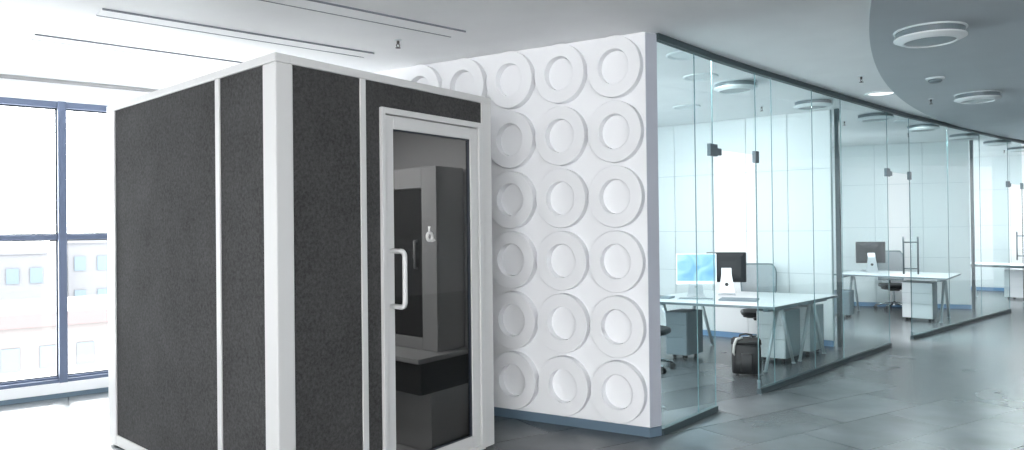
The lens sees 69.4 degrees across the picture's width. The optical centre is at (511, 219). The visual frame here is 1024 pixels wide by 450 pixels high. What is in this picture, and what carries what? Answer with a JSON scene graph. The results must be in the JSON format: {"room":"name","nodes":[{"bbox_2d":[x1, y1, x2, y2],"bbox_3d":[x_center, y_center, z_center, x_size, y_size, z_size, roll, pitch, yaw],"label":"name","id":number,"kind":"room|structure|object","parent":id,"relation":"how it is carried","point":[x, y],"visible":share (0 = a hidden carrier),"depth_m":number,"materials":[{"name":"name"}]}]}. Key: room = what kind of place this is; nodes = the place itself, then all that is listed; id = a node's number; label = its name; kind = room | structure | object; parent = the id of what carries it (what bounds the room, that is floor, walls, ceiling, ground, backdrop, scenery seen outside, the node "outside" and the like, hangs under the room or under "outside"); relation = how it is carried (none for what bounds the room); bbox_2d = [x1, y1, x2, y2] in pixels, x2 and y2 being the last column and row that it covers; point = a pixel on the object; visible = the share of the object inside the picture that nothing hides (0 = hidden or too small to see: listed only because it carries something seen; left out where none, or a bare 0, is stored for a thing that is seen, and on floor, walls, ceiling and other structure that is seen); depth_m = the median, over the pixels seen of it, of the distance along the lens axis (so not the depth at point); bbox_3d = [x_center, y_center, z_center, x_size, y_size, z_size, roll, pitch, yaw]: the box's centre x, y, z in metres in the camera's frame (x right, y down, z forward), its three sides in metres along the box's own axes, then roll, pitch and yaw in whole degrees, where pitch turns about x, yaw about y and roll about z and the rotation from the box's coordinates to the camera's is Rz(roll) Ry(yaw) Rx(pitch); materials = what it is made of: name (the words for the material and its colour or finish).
{"room":"office corridor","nodes":[
{"label":"office corridor","id":0,"kind":"room"},
{"bbox_2d":[0,387,107,405],"bbox_3d":[0.305,1.662,10.936,33.000,0.045,0.280,0,-1,-38],"label":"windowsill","id":1,"kind":"structure","parent":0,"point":[98,390],"depth_m":7.07,"materials":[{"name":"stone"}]},
{"bbox_2d":[0,74,158,105],"bbox_3d":[0.277,-1.268,10.951,33.000,0.205,0.300,0,-1,-38],"label":"wall","id":2,"kind":"structure","parent":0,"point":[11,88],"depth_m":7.17,"materials":[{"name":"white paint"}]},
{"bbox_2d":[0,97,58,389],"bbox_3d":[-4.988,0.213,6.697,1.500,2.705,0.170,0,-1,-38],"label":"window","id":3,"kind":"structure","parent":2,"relation":"attached to","point":[4,101],"depth_m":7.04,"materials":[{"name":"clear glass"}]},
{"bbox_2d":[0,101,107,400],"bbox_3d":[0.294,0.237,10.940,33.000,2.805,0.300,0,-1,-38],"label":"window","id":4,"kind":"structure","parent":2,"relation":"attached to","point":[62,107],"depth_m":7.12,"materials":[{"name":"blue metal"}]},
{"bbox_2d":[0,0,1023,157],"bbox_3d":[6.337,-1.582,4.471,35.505,0.220,20.056,0,-1,-38],"label":"ceiling","id":5,"kind":"structure","parent":0,"point":[825,44],"depth_m":5.90,"materials":[{"name":"white paint"}]},
{"bbox_2d":[31,34,242,65],"bbox_3d":[-2.694,-1.369,6.261,2.300,0.011,0.170,0,-1,-41],"label":"ceiling vent","id":6,"kind":"object","parent":5,"relation":"in","point":[38,37],"visible":0.64,"depth_m":5.93,"materials":[{"name":"grey"}]},
{"bbox_2d":[96,8,373,57],"bbox_3d":[-1.970,-1.382,5.565,2.020,0.011,0.180,0,-1,-41],"label":"ceiling vent","id":7,"kind":"object","parent":5,"relation":"in","point":[103,12],"visible":1,"depth_m":5.44,"materials":[{"name":"grey"}]},
{"bbox_2d":[260,0,465,36],"bbox_3d":[-1.361,-1.396,4.753,2.520,0.011,0.195,0,-1,-41],"label":"ceiling vent","id":8,"kind":"object","parent":5,"relation":"in","point":[313,5],"visible":1,"depth_m":5.07,"materials":[{"name":"grey"}]},
{"bbox_2d":[394,39,401,48],"bbox_3d":[-0.886,-1.367,5.751,0.060,0.064,0.060,0,-1,-34],"label":"sprinkler","id":9,"kind":"object","parent":5,"relation":"attached to","point":[397,40],"visible":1,"depth_m":5.74,"materials":[{"name":"white metal"}]},
{"bbox_2d":[666,50,700,59],"bbox_3d":[1.494,-1.413,6.351,0.340,0.016,0.340,-1,0,0],"label":"recessed light","id":10,"kind":"object","parent":5,"relation":"in","point":[676,55],"visible":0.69,"depth_m":6.39,"materials":[{"name":"white"}]},
{"bbox_2d":[671,52,697,58],"bbox_3d":[1.494,-1.417,6.351,0.262,0.006,0.262,-1,0,0],"label":"diffuser","id":11,"kind":"object","parent":10,"relation":"attached to","point":[674,55],"depth_m":6.37,"materials":[{"name":"white"}]},
{"bbox_2d":[673,104,700,109],"bbox_3d":[2.164,-1.399,9.171,0.340,0.016,0.340,-1,0,0],"label":"recessed light","id":12,"kind":"object","parent":5,"relation":"in","point":[685,106],"visible":0.95,"depth_m":9.14,"materials":[{"name":"white plastic"}]},
{"bbox_2d":[676,106,696,108],"bbox_3d":[2.164,-1.403,9.171,0.262,0.006,0.262,-1,0,0],"label":"diffuser","id":13,"kind":"object","parent":12,"relation":"attached to","point":[677,107],"depth_m":9.20,"materials":[{"name":"white plastic"}]},
{"bbox_2d":[683,73,717,80],"bbox_3d":[1.864,-1.410,7.311,0.340,0.016,0.340,-1,0,0],"label":"recessed light","id":14,"kind":"object","parent":5,"relation":"in","point":[698,76],"visible":0.99,"depth_m":7.29,"materials":[{"name":"white"}]},
{"bbox_2d":[687,75,713,79],"bbox_3d":[1.864,-1.414,7.311,0.262,0.006,0.262,-1,0,0],"label":"diffuser","id":15,"kind":"object","parent":14,"relation":"attached to","point":[689,77],"depth_m":7.33,"materials":[{"name":"white plastic"}]},
{"bbox_2d":[713,79,757,93],"bbox_3d":[2.315,-1.378,7.671,0.443,0.084,0.441,-1,0,9],"label":"light","id":16,"kind":"object","parent":5,"relation":"attached to","point":[733,86],"visible":0.98,"depth_m":7.54,"materials":[{"name":"grey plastic"}]},
{"bbox_2d":[720,88,750,92],"bbox_3d":[2.315,-1.355,7.671,0.314,0.026,0.314,-1,0,9],"label":"diffuser","id":17,"kind":"object","parent":16,"relation":"attached to","point":[722,90],"depth_m":7.67,"materials":[{"name":"grey plastic"}]},
{"bbox_2d":[793,98,832,109],"bbox_3d":[3.605,-1.384,8.861,0.443,0.084,0.441,-1,0,9],"label":"light","id":18,"kind":"object","parent":5,"relation":"attached to","point":[817,103],"visible":0.98,"depth_m":8.72,"materials":[{"name":"grey plastic"}]},
{"bbox_2d":[800,106,826,108],"bbox_3d":[3.605,-1.360,8.861,0.314,0.026,0.314,-1,0,9],"label":"diffuser","id":19,"kind":"object","parent":18,"relation":"attached to","point":[801,107],"depth_m":8.86,"materials":[{"name":"grey plastic"}]},
{"bbox_2d":[857,112,893,121],"bbox_3d":[4.905,-1.388,9.991,0.461,0.087,0.459,-1,0,9],"label":"light","id":20,"kind":"object","parent":5,"relation":"attached to","point":[870,116],"visible":0.9,"depth_m":9.85,"materials":[{"name":"grey plastic"}]},
{"bbox_2d":[863,119,887,120],"bbox_3d":[4.905,-1.363,9.991,0.326,0.027,0.326,-1,0,9],"label":"diffuser","id":21,"kind":"object","parent":20,"relation":"attached to","point":[863,119],"depth_m":9.98,"materials":[{"name":"grey plastic"}]},
{"bbox_2d":[864,90,894,96],"bbox_3d":[4.174,-1.428,8.371,0.340,0.016,0.340,-1,0,0],"label":"recessed light","id":22,"kind":"object","parent":5,"relation":"in","point":[884,92],"visible":0.97,"depth_m":8.36,"materials":[{"name":"white plastic"}]},
{"bbox_2d":[868,92,893,95],"bbox_3d":[4.174,-1.432,8.371,0.262,0.006,0.262,-1,0,0],"label":"diffuser","id":23,"kind":"object","parent":22,"relation":"attached to","point":[869,93],"depth_m":8.37,"materials":[{"name":"white plastic"}]},
{"bbox_2d":[894,119,916,122],"bbox_3d":[5.694,-1.427,10.671,0.340,0.016,0.340,-1,0,0],"label":"recessed light","id":24,"kind":"object","parent":5,"relation":"in","point":[902,120],"visible":0.8,"depth_m":10.70,"materials":[{"name":"white plastic"}]},
{"bbox_2d":[906,123,939,131],"bbox_3d":[6.215,-1.393,11.191,0.461,0.087,0.459,-1,0,9],"label":"light","id":25,"kind":"object","parent":5,"relation":"attached to","point":[922,127],"visible":0.89,"depth_m":11.05,"materials":[{"name":"grey plastic"}]},
{"bbox_2d":[893,21,967,47],"bbox_3d":[3.136,-1.380,5.551,0.496,0.094,0.494,-1,0,9],"label":"light","id":26,"kind":"object","parent":5,"relation":"attached to","point":[931,34],"visible":1,"depth_m":5.42,"materials":[{"name":"white"}]},
{"bbox_2d":[904,36,956,46],"bbox_3d":[3.135,-1.353,5.551,0.351,0.029,0.351,-1,0,9],"label":"diffuser","id":27,"kind":"object","parent":26,"relation":"attached to","point":[910,41],"depth_m":5.54,"materials":[{"name":"grey"}]},
{"bbox_2d":[925,76,944,83],"bbox_3d":[4.244,-1.397,7.421,0.170,0.056,0.170,-1,0,0],"label":"smoke detector","id":28,"kind":"object","parent":5,"relation":"attached to","point":[937,79],"visible":1,"depth_m":7.38,"materials":[{"name":"white plastic"}]},
{"bbox_2d":[948,132,979,139],"bbox_3d":[7.585,-1.399,12.421,0.461,0.087,0.459,-1,0,9],"label":"light","id":29,"kind":"object","parent":5,"relation":"attached to","point":[957,136],"visible":0.88,"depth_m":12.28,"materials":[{"name":"grey plastic"}]},
{"bbox_2d":[953,90,1001,103],"bbox_3d":[5.266,-1.385,8.371,0.467,0.088,0.464,-1,0,9],"label":"light","id":30,"kind":"object","parent":5,"relation":"attached to","point":[983,96],"visible":1,"depth_m":8.24,"materials":[{"name":"grey plastic"}]},
{"bbox_2d":[961,99,993,102],"bbox_3d":[5.265,-1.360,8.371,0.330,0.028,0.330,-1,0,9],"label":"diffuser","id":31,"kind":"object","parent":30,"relation":"attached to","point":[962,100],"depth_m":8.35,"materials":[{"name":"grey plastic"}]},
{"bbox_2d":[982,139,1011,145],"bbox_3d":[8.846,-1.405,13.491,0.461,0.087,0.459,-1,0,9],"label":"light","id":32,"kind":"object","parent":5,"relation":"attached to","point":[998,142],"visible":0.88,"depth_m":13.36,"materials":[{"name":"grey"}]},
{"bbox_2d":[1006,146,1023,151],"bbox_3d":[10.116,-1.410,14.731,0.461,0.087,0.459,-1,0,9],"label":"light","id":33,"kind":"object","parent":5,"relation":"attached to","point":[1015,148],"visible":0.94,"depth_m":14.62,"materials":[{"name":"grey"}]},
{"bbox_2d":[0,290,1023,449],"bbox_3d":[6.449,1.636,4.351,35.505,0.150,17.728,0,-1,-38],"label":"floor","id":34,"kind":"structure","parent":0,"point":[962,387],"depth_m":6.64,"materials":[{"name":"tile"}]},
{"bbox_2d":[106,52,493,449],"bbox_3d":[-1.574,0.388,5.469,2.730,2.524,1.846,-1,-1,43],"label":"booth","id":35,"kind":"object","parent":34,"relation":"on","point":[251,250],"visible":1,"depth_m":4.48,"materials":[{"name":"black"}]},
{"bbox_2d":[393,166,464,351],"bbox_3d":[-0.789,0.281,5.632,0.953,1.314,0.327,-1,-1,43],"label":"cabinet","id":36,"kind":"object","parent":35,"relation":"on","point":[432,319],"visible":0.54,"depth_m":5.35,"materials":[{"name":"grey metal"}]},
{"bbox_2d":[660,325,675,373],"bbox_3d":[1.456,1.119,8.207,0.628,1.060,0.642,-1,-1,28],"label":"office chair","id":37,"kind":"object","parent":34,"relation":"on","point":[664,330],"visible":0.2,"depth_m":8.11,"materials":[{"name":"black plastic"}]},
{"bbox_2d":[666,309,702,358],"bbox_3d":[2.076,1.367,8.909,0.416,0.560,0.253,0,-1,-45],"label":"drawer pedestal","id":38,"kind":"object","parent":34,"relation":"on","point":[682,338],"visible":0.98,"depth_m":8.80,"materials":[{"name":"grey metal"}]},
{"bbox_2d":[660,295,808,372],"bbox_3d":[2.377,1.284,8.548,1.847,0.715,0.814,-1,-1,32],"label":"office desk","id":39,"kind":"object","parent":34,"relation":"on","point":[766,305],"visible":0.63,"depth_m":8.24,"materials":[{"name":"white"}]},
{"bbox_2d":[660,295,674,298],"bbox_3d":[1.791,0.926,8.893,0.280,0.020,0.200,-1,-1,30],"label":"document folder","id":40,"kind":"object","parent":39,"relation":"on","point":[661,296],"visible":0.51,"depth_m":8.79,"materials":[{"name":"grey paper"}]},
{"bbox_2d":[677,298,713,300],"bbox_3d":[2.141,0.920,8.613,0.420,0.018,0.130,-1,0,20],"label":"keyboard","id":41,"kind":"object","parent":39,"relation":"on","point":[701,299],"visible":0.94,"depth_m":8.57,"materials":[{"name":"white plastic"}]},
{"bbox_2d":[676,253,716,297],"bbox_3d":[2.224,0.667,8.931,0.475,0.527,0.192,-1,0,8],"label":"desktop computer","id":42,"kind":"object","parent":39,"relation":"on","point":[685,263],"visible":0.94,"depth_m":8.92,"materials":[{"name":"silver metal"}]},
{"bbox_2d":[718,297,758,301],"bbox_3d":[2.611,0.914,8.513,0.420,0.018,0.260,-1,-1,25],"label":"document folder","id":43,"kind":"object","parent":39,"relation":"on","point":[722,298],"visible":0.98,"depth_m":8.44,"materials":[{"name":"grey paper"}]},
{"bbox_2d":[731,333,761,377],"bbox_3d":[2.465,1.413,7.785,0.310,0.441,0.290,-1,0,14],"label":"suitcase","id":44,"kind":"object","parent":34,"relation":"on","point":[744,350],"visible":0.92,"depth_m":7.73,"materials":[{"name":"black leather"}]},
{"bbox_2d":[671,290,837,361],"bbox_3d":[2.978,1.282,9.149,1.847,0.715,0.814,-1,-1,32],"label":"office desk","id":45,"kind":"object","parent":34,"relation":"on","point":[739,294],"visible":0.64,"depth_m":8.94,"materials":[{"name":"white"}]},
{"bbox_2d":[707,252,745,294],"bbox_3d":[2.661,0.664,9.189,0.475,0.527,0.192,-1,0,14],"label":"desktop computer","id":46,"kind":"object","parent":45,"relation":"on","point":[731,266],"visible":0.77,"depth_m":9.13,"materials":[{"name":"grey plastic"}]},
{"bbox_2d":[740,263,776,336],"bbox_3d":[3.241,1.111,9.681,0.642,1.060,0.628,-1,0,14],"label":"office chair","id":47,"kind":"object","parent":34,"relation":"on","point":[765,270],"visible":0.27,"depth_m":9.88,"materials":[{"name":"silver metal"}]},
{"bbox_2d":[757,308,799,361],"bbox_3d":[3.116,1.339,8.649,0.470,0.590,0.312,0,-1,-45],"label":"drawer pedestal","id":48,"kind":"object","parent":34,"relation":"on","point":[792,315],"visible":0.6,"depth_m":8.53,"materials":[{"name":"light grey painted metal"}]},
{"bbox_2d":[792,303,823,354],"bbox_3d":[3.576,1.337,9.119,0.495,0.590,0.331,0,-1,-45],"label":"drawer pedestal","id":49,"kind":"object","parent":34,"relation":"on","point":[809,345],"visible":0.42,"depth_m":8.94,"materials":[{"name":"grey"}]},
{"bbox_2d":[834,289,853,317],"bbox_3d":[5.617,1.411,12.519,0.258,0.450,0.340,-1,-1,39],"label":"drawer pedestal","id":50,"kind":"object","parent":34,"relation":"on","point":[848,295],"visible":0.64,"depth_m":12.39,"materials":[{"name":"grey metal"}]},
{"bbox_2d":[874,250,903,310],"bbox_3d":[6.972,1.099,13.541,0.642,1.060,0.628,-1,0,14],"label":"office chair","id":51,"kind":"object","parent":34,"relation":"on","point":[895,257],"visible":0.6,"depth_m":13.69,"materials":[{"name":"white plastic"}]},
{"bbox_2d":[834,270,960,322],"bbox_3d":[6.486,1.263,12.472,1.287,0.725,1.976,0,-1,-41],"label":"office desk","id":52,"kind":"object","parent":34,"relation":"on","point":[940,277],"visible":0.88,"depth_m":12.14,"materials":[{"name":"white laminate"},{"name":"painted metal"}]},
{"bbox_2d":[856,242,885,271],"bbox_3d":[6.247,0.643,12.889,0.475,0.527,0.192,-1,0,12],"label":"desktop computer","id":53,"kind":"object","parent":52,"relation":"on","point":[871,253],"visible":1,"depth_m":12.85,"materials":[{"name":"grey"}]},
{"bbox_2d":[902,280,937,321],"bbox_3d":[6.614,1.310,12.011,0.414,0.620,0.525,0,-1,-41],"label":"drawer pedestal","id":54,"kind":"object","parent":34,"relation":"on","point":[924,293],"visible":0.97,"depth_m":11.84,"materials":[{"name":"grey"}]},
{"bbox_2d":[971,262,1022,296],"bbox_3d":[9.975,1.244,14.835,0.756,0.720,1.706,0,-1,-37],"label":"office desk","id":55,"kind":"object","parent":34,"relation":"on","point":[977,264],"visible":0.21,"depth_m":14.89,"materials":[{"name":"white"}]},
{"bbox_2d":[1004,269,1022,298],"bbox_3d":[10.296,1.301,14.939,0.420,0.600,0.500,0,-1,-37],"label":"drawer pedestal","id":56,"kind":"object","parent":34,"relation":"on","point":[1016,275],"visible":0.94,"depth_m":14.88,"materials":[{"name":"white"}]},
{"bbox_2d":[1016,189,1023,306],"bbox_3d":[9.503,0.494,13.831,0.207,2.190,0.709,-1,-1,43],"label":"door","id":57,"kind":"structure","parent":34,"relation":"on","point":[1017,235],"depth_m":14.09,"materials":[{"name":"clear glass"}]},
{"bbox_2d":[373,32,660,427],"bbox_3d":[-0.840,0.136,6.721,4.473,3.055,0.120,-1,-1,31],"label":"wall","id":58,"kind":"structure","parent":0,"point":[617,261],"depth_m":5.89,"materials":[{"name":"white paint"}]},
{"bbox_2d":[403,65,441,87],"bbox_3d":[-0.811,-1.146,6.609,0.439,0.472,0.070,-1,-1,30],"label":"ring","id":59,"kind":"object","parent":58,"relation":"attached to","point":[417,72],"visible":0.33,"depth_m":6.55,"materials":[{"name":"white paint"}]},
{"bbox_2d":[441,58,486,96],"bbox_3d":[-0.412,-1.152,6.375,0.439,0.472,0.070,-1,-1,30],"label":"ring","id":60,"kind":"object","parent":58,"relation":"attached to","point":[462,65],"visible":0.57,"depth_m":6.32,"materials":[{"name":"white paint"}]},
{"bbox_2d":[486,51,534,108],"bbox_3d":[-0.012,-1.159,6.141,0.439,0.472,0.070,-1,-1,30],"label":"ring","id":61,"kind":"object","parent":58,"relation":"attached to","point":[504,60],"visible":1,"depth_m":6.11,"materials":[{"name":"white paint"}]},
{"bbox_2d":[491,111,535,168],"bbox_3d":[-0.007,-0.662,6.136,0.439,0.472,0.070,-1,-1,30],"label":"ring","id":62,"kind":"object","parent":58,"relation":"attached to","point":[505,119],"visible":0.91,"depth_m":6.09,"materials":[{"name":"white paint"}]},
{"bbox_2d":[491,171,536,228],"bbox_3d":[-0.001,-0.166,6.133,0.439,0.472,0.070,-1,-1,30],"label":"ring","id":63,"kind":"object","parent":58,"relation":"attached to","point":[528,190],"visible":0.92,"depth_m":6.08,"materials":[{"name":"white paint"}]},
{"bbox_2d":[492,231,536,288],"bbox_3d":[0.005,0.331,6.129,0.439,0.472,0.070,-1,-1,30],"label":"ring","id":64,"kind":"object","parent":58,"relation":"attached to","point":[502,277],"visible":0.93,"depth_m":6.08,"materials":[{"name":"white paint"}]},
{"bbox_2d":[493,291,537,348],"bbox_3d":[0.011,0.827,6.125,0.439,0.472,0.070,-1,-1,30],"label":"ring","id":65,"kind":"object","parent":58,"relation":"attached to","point":[530,313],"visible":0.92,"depth_m":6.08,"materials":[{"name":"white paint"}]},
{"bbox_2d":[493,351,538,409],"bbox_3d":[0.016,1.324,6.121,0.439,0.472,0.070,-1,-1,30],"label":"ring","id":66,"kind":"object","parent":58,"relation":"attached to","point":[521,360],"visible":0.94,"depth_m":6.08,"materials":[{"name":"white paint"}]},
{"bbox_2d":[535,44,586,103],"bbox_3d":[0.387,-1.165,5.906,0.439,0.472,0.070,-1,-1,30],"label":"ring","id":67,"kind":"object","parent":58,"relation":"attached to","point":[556,52],"visible":1,"depth_m":5.87,"materials":[{"name":"white paint"}]},
{"bbox_2d":[535,106,587,165],"bbox_3d":[0.393,-0.669,5.902,0.439,0.472,0.070,-1,-1,30],"label":"ring","id":68,"kind":"object","parent":58,"relation":"attached to","point":[554,115],"visible":1,"depth_m":5.87,"materials":[{"name":"white paint"}]},
{"bbox_2d":[536,169,588,227],"bbox_3d":[0.398,-0.172,5.898,0.439,0.472,0.070,-1,-1,30],"label":"ring","id":69,"kind":"object","parent":58,"relation":"attached to","point":[551,179],"visible":0.99,"depth_m":5.86,"materials":[{"name":"white paint"}]},
{"bbox_2d":[537,231,589,290],"bbox_3d":[0.404,0.324,5.894,0.439,0.472,0.070,-1,-1,30],"label":"ring","id":70,"kind":"object","parent":58,"relation":"attached to","point":[573,241],"visible":0.98,"depth_m":5.86,"materials":[{"name":"white paint"}]},
{"bbox_2d":[538,293,589,352],"bbox_3d":[0.410,0.821,5.890,0.439,0.472,0.070,-1,-1,30],"label":"ring","id":71,"kind":"object","parent":58,"relation":"attached to","point":[571,302],"visible":0.99,"depth_m":5.85,"materials":[{"name":"white paint"}]},
{"bbox_2d":[538,355,590,415],"bbox_3d":[0.415,1.317,5.886,0.439,0.472,0.070,-1,-1,30],"label":"ring","id":72,"kind":"object","parent":58,"relation":"attached to","point":[560,407],"visible":0.99,"depth_m":5.85,"materials":[{"name":"white paint"}]},
{"bbox_2d":[494,407,661,437],"bbox_3d":[-0.844,1.627,6.661,4.485,0.072,0.101,-1,-1,29],"label":"baseboard","id":73,"kind":"structure","parent":58,"relation":"attached to","point":[651,432],"depth_m":5.84,"materials":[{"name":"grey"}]},
{"bbox_2d":[587,35,642,98],"bbox_3d":[0.786,-1.172,5.672,0.439,0.472,0.070,-1,-1,30],"label":"ring","id":74,"kind":"object","parent":58,"relation":"attached to","point":[607,45],"visible":1,"depth_m":5.63,"materials":[{"name":"white paint"}]},
{"bbox_2d":[588,100,643,162],"bbox_3d":[0.792,-0.675,5.668,0.439,0.472,0.070,-1,-1,30],"label":"ring","id":75,"kind":"object","parent":58,"relation":"attached to","point":[609,109],"visible":1,"depth_m":5.63,"materials":[{"name":"white paint"}]},
{"bbox_2d":[588,166,644,227],"bbox_3d":[0.798,-0.179,5.664,0.439,0.472,0.070,-1,-1,30],"label":"ring","id":76,"kind":"object","parent":58,"relation":"attached to","point":[635,186],"visible":1,"depth_m":5.62,"materials":[{"name":"white paint"}]},
{"bbox_2d":[589,231,645,292],"bbox_3d":[0.803,0.318,5.660,0.439,0.472,0.070,-1,-1,30],"label":"ring","id":77,"kind":"object","parent":58,"relation":"attached to","point":[636,252],"visible":1,"depth_m":5.62,"materials":[{"name":"white paint"}]},
{"bbox_2d":[590,295,646,357],"bbox_3d":[0.809,0.814,5.656,0.439,0.472,0.070,-1,-1,30],"label":"ring","id":78,"kind":"object","parent":58,"relation":"attached to","point":[613,349],"visible":1,"depth_m":5.62,"materials":[{"name":"white paint"}]},
{"bbox_2d":[591,360,647,423],"bbox_3d":[0.815,1.311,5.652,0.439,0.472,0.070,-1,-1,30],"label":"ring","id":79,"kind":"object","parent":58,"relation":"attached to","point":[625,369],"visible":1,"depth_m":5.62,"materials":[{"name":"white paint"}]},
{"bbox_2d":[662,54,717,435],"bbox_3d":[1.419,0.129,5.979,0.045,3.005,0.931,-1,-1,41],"label":"glass wall","id":80,"kind":"structure","parent":0,"point":[694,417],"depth_m":6.09,"materials":[{"name":"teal glass"}]},
{"bbox_2d":[645,32,661,426],"bbox_3d":[1.069,0.070,5.600,0.109,2.975,0.005,0,-1,-30],"label":"trim","id":81,"kind":"structure","parent":80,"relation":"attached to","point":[650,38],"depth_m":5.60,"materials":[{"name":"grey paint"}]},
{"bbox_2d":[658,110,834,346],"bbox_3d":[2.808,0.125,10.630,3.420,3.055,0.074,-1,-1,39],"label":"wall","id":82,"kind":"structure","parent":0,"point":[792,136],"depth_m":10.19,"materials":[{"name":"grey paint"}]},
{"bbox_2d":[834,108,842,347],"bbox_3d":[4.186,0.100,9.489,0.050,3.055,0.060,-1,-1,39],"label":"trim","id":83,"kind":"structure","parent":82,"relation":"attached to","point":[836,111],"depth_m":9.47,"materials":[{"name":"grey metal"}]},
{"bbox_2d":[754,74,891,393],"bbox_3d":[3.554,0.122,8.210,0.052,3.005,3.577,-1,-1,45],"label":"glass wall","id":84,"kind":"structure","parent":0,"point":[816,370],"depth_m":7.85,"materials":[{"name":"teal glass"}]},
{"bbox_2d":[707,143,758,162],"bbox_3d":[1.988,-0.955,6.634,0.036,0.840,0.938,-1,-1,43],"label":"transom","id":85,"kind":"object","parent":84,"relation":"attached to","point":[713,150],"visible":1,"depth_m":6.37,"materials":[{"name":"grey metal"}]},
{"bbox_2d":[755,164,760,387],"bbox_3d":[2.412,0.523,7.276,0.030,2.190,0.674,-1,0,18],"label":"door","id":86,"kind":"structure","parent":84,"relation":"in","point":[756,164],"depth_m":7.59,"materials":[{"name":"clear glass"}]},
{"bbox_2d":[655,33,1023,143],"bbox_3d":[6.529,-1.418,10.895,15.118,0.050,0.375,0,-1,-43],"label":"trim","id":87,"kind":"structure","parent":84,"relation":"attached to","point":[663,39],"depth_m":7.51,"materials":[{"name":"grey metal"}]},
{"bbox_2d":[832,141,971,308],"bbox_3d":[6.813,0.107,14.058,3.250,3.055,0.074,-1,0,22],"label":"wall","id":88,"kind":"structure","parent":0,"point":[866,217],"depth_m":13.79,"materials":[{"name":"grey paint"}]},
{"bbox_2d":[969,140,975,308],"bbox_3d":[8.347,0.084,13.409,0.050,3.055,0.060,-1,-1,39],"label":"trim","id":89,"kind":"structure","parent":88,"relation":"attached to","point":[970,141],"depth_m":13.39,"materials":[{"name":"grey metal"}]},
{"bbox_2d":[908,118,1010,338],"bbox_3d":[7.049,0.108,11.500,4.384,3.005,0.045,0,-1,-41],"label":"glass wall","id":90,"kind":"structure","parent":0,"point":[926,333],"depth_m":11.01,"materials":[{"name":"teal glass"}]},
{"bbox_2d":[884,168,911,179],"bbox_3d":[5.090,-0.966,9.761,0.926,0.840,0.036,0,-1,-44],"label":"transom","id":91,"kind":"object","parent":90,"relation":"attached to","point":[887,172],"visible":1,"depth_m":9.52,"materials":[{"name":"grey metal"}]},
{"bbox_2d":[902,206,918,335],"bbox_3d":[5.570,0.512,10.417,0.206,2.190,0.749,-1,-1,36],"label":"door","id":92,"kind":"structure","parent":90,"relation":"in","point":[903,242],"depth_m":10.67,"materials":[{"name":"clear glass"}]},
{"bbox_2d":[1006,181,1023,188],"bbox_3d":[8.979,-0.983,13.225,0.930,0.840,0.036,0,-1,-41],"label":"transom","id":93,"kind":"object","parent":90,"relation":"attached to","point":[1008,184],"visible":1,"depth_m":13.01,"materials":[{"name":"grey metal"}]},
{"bbox_2d":[969,155,1023,290],"bbox_3d":[11.433,0.073,16.475,4.850,3.055,0.074,-1,-1,39],"label":"wall","id":94,"kind":"structure","parent":0,"point":[993,197],"depth_m":16.78,"materials":[{"name":"grey paint"}]},
{"label":"outside","id":95,"kind":"structure","parent":0,"visible":0},
{"bbox_2d":[50,240,107,297],"bbox_3d":[-33.238,16.019,66.878,13.300,29.000,10.300,0,-1,-38],"label":"apartment building","id":96,"kind":"structure","parent":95,"point":[87,260],"depth_m":59.93,"materials":[{"name":"grey"}]},
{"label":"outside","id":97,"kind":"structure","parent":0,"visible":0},
{"bbox_2d":[0,294,107,380],"bbox_3d":[-28.108,17.553,40.978,15.800,25.400,9.800,0,-1,-38],"label":"apartment building","id":98,"kind":"structure","parent":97,"point":[27,326],"depth_m":38.73,"materials":[{"name":"grey"}]},
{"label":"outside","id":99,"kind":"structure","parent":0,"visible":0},
{"bbox_2d":[0,246,49,300],"bbox_3d":[-41.896,16.393,57.509,9.300,28.300,10.300,0,-1,-38],"label":"apartment building","id":100,"kind":"structure","parent":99,"point":[23,270],"depth_m":55.54,"materials":[{"name":"grey"}]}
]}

